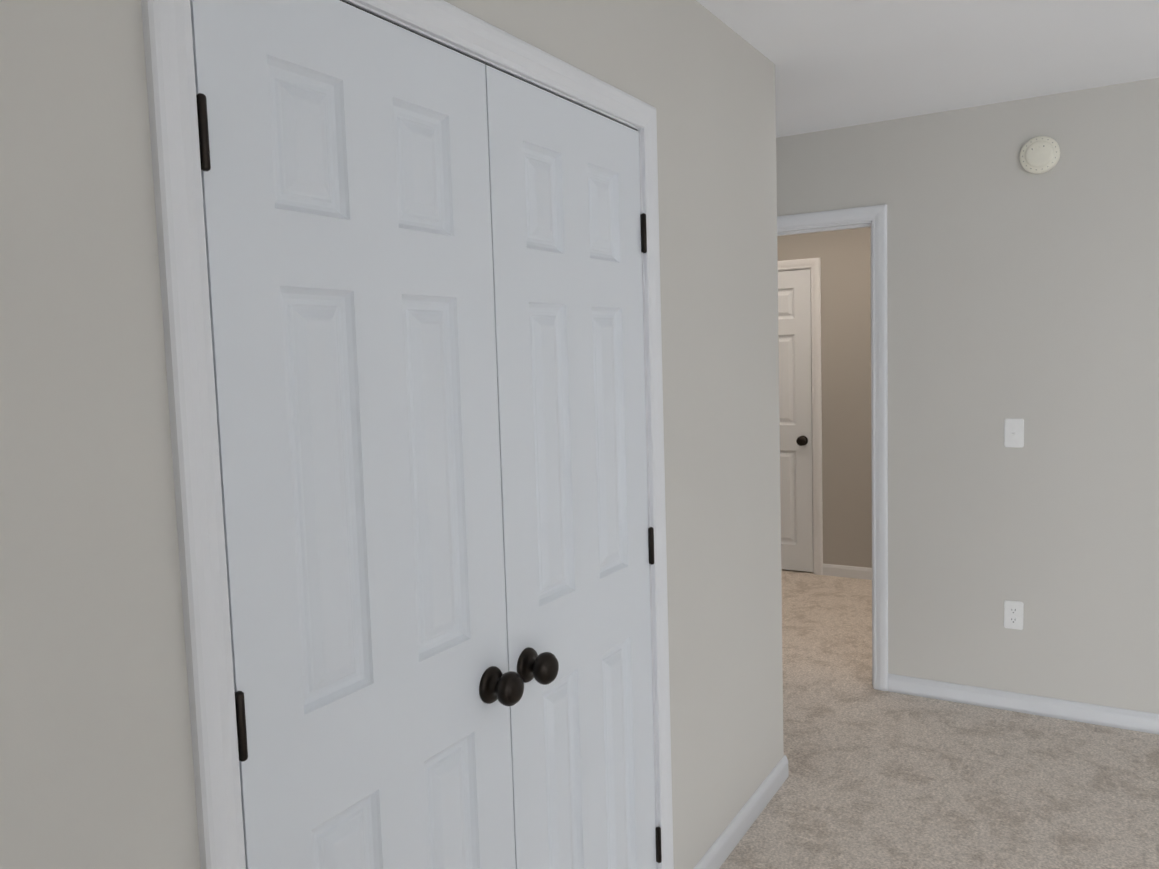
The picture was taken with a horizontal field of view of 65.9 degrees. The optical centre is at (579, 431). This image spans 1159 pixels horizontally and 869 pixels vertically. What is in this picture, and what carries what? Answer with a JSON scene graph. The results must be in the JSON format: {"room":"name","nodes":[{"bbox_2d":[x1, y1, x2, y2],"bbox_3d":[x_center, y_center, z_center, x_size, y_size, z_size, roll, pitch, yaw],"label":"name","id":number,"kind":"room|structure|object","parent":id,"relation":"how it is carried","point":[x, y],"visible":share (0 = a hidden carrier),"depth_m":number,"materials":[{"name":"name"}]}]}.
{"room":"bedroom","nodes":[
{"label":"bedroom","id":0,"kind":"room"},
{"bbox_2d":[0,0,783,868],"bbox_3d":[-0.344,0.167,1.468,0.115,2.457,3.835,1,6,31],"label":"wall","id":1,"kind":"structure","parent":0,"point":[96,760],"depth_m":1.06,"materials":[{"name":"beige paint"}]},
{"bbox_2d":[190,0,523,868],"bbox_3d":[-0.284,0.372,1.433,0.100,2.030,0.614,1,6,31],"label":"closet door","id":2,"kind":"structure","parent":1,"relation":"in","point":[344,158],"depth_m":1.36,"materials":[{"name":"white paint"}]},
{"bbox_2d":[141,0,673,868],"bbox_3d":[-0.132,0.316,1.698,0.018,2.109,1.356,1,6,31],"label":"trim","id":3,"kind":"structure","parent":1,"relation":"attached to","point":[171,92],"depth_m":1.13,"materials":[{"name":"white paint"}]},
{"bbox_2d":[485,65,661,868],"bbox_3d":[0.032,0.319,1.961,0.100,2.030,0.614,1,6,31],"label":"closet door","id":4,"kind":"structure","parent":1,"relation":"in","point":[568,232],"depth_m":1.91,"materials":[{"name":"white paint"}]},
{"bbox_2d":[693,755,788,868],"bbox_3d":[0.490,1.233,2.773,0.013,0.087,0.960,1,6,31],"label":"baseboard","id":5,"kind":"structure","parent":1,"relation":"attached to","point":[721,848],"depth_m":2.81,"materials":[{"name":"white paint"}]},
{"bbox_2d":[777,227,871,567],"bbox_3d":[1.660,-0.267,5.957,6.500,2.457,0.115,1,6,31],"label":"wall","id":6,"kind":"structure","parent":0,"point":[844,256],"depth_m":5.85,"materials":[{"name":"paint"}]},
{"bbox_2d":[778,269,813,571],"bbox_3d":[1.216,-0.066,6.167,0.770,2.030,0.113,1,6,31],"label":"hall door","id":7,"kind":"structure","parent":6,"relation":"in","point":[795,385],"depth_m":6.03,"materials":[{"name":"white paint"}]},
{"bbox_2d":[778,257,822,574],"bbox_3d":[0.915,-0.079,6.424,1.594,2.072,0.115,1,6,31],"label":"door frame","id":8,"kind":"structure","parent":6,"relation":"attached to","point":[812,423],"depth_m":5.98,"materials":[{"name":"white paint"}]},
{"bbox_2d":[823,563,871,579],"bbox_3d":[3.044,0.955,5.175,3.282,0.087,0.013,1,6,31],"label":"baseboard","id":9,"kind":"structure","parent":6,"relation":"attached to","point":[847,571],"depth_m":5.92,"materials":[{"name":"white paint"}]},
{"bbox_2d":[696,0,1158,137],"bbox_3d":[0.716,-1.227,2.402,8.730,0.100,6.990,1,6,31],"label":"ceiling","id":10,"kind":"structure","parent":0,"point":[841,63],"depth_m":2.90,"materials":[{"name":"paint"}]},
{"bbox_2d":[719,569,1158,868],"bbox_3d":[0.794,1.321,2.613,8.730,0.100,6.990,1,6,31],"label":"floor","id":11,"kind":"structure","parent":0,"point":[877,779],"depth_m":3.13,"materials":[{"name":"carpet"}]},
{"bbox_2d":[776,78,1158,713],"bbox_3d":[2.874,-0.058,2.992,5.366,2.457,0.115,1,6,31],"label":"wall","id":12,"kind":"structure","parent":0,"point":[1016,289],"depth_m":3.58,"materials":[{"name":"beige paint"}]},
{"bbox_2d":[777,204,887,690],"bbox_3d":[0.971,0.084,4.139,0.900,2.120,0.133,1,6,31],"label":"door frame","id":13,"kind":"structure","parent":12,"relation":"attached to","point":[876,215],"depth_m":3.88,"materials":[{"name":"white paint"}]},
{"bbox_2d":[1004,418,1023,447],"bbox_3d":[1.747,0.005,3.598,0.072,0.117,0.017,1,6,31],"label":"light switch","id":14,"kind":"object","parent":12,"relation":"attached to","point":[1014,433],"visible":1,"depth_m":3.60,"materials":[{"name":"white plastic"}]},
{"bbox_2d":[1004,600,1023,629],"bbox_3d":[1.776,0.750,3.661,0.072,0.117,0.008,1,6,31],"label":"electrical outlet","id":15,"kind":"object","parent":12,"relation":"attached to","point":[1013,614],"visible":1,"depth_m":3.66,"materials":[{"name":"white plastic"}]},
{"bbox_2d":[888,673,1158,734],"bbox_3d":[3.257,1.145,2.810,4.422,0.087,0.013,1,6,31],"label":"baseboard","id":16,"kind":"structure","parent":12,"relation":"attached to","point":[1121,718],"depth_m":3.66,"materials":[{"name":"white paint"}]},
{"bbox_2d":[1019,136,1059,173],"bbox_3d":[1.775,-1.070,3.451,0.140,0.140,0.052,1,6,31],"label":"smoke detector","id":17,"kind":"object","parent":12,"relation":"attached to","point":[1039,154],"visible":0.98,"depth_m":3.44,"materials":[{"name":"beige plastic"}]}
]}

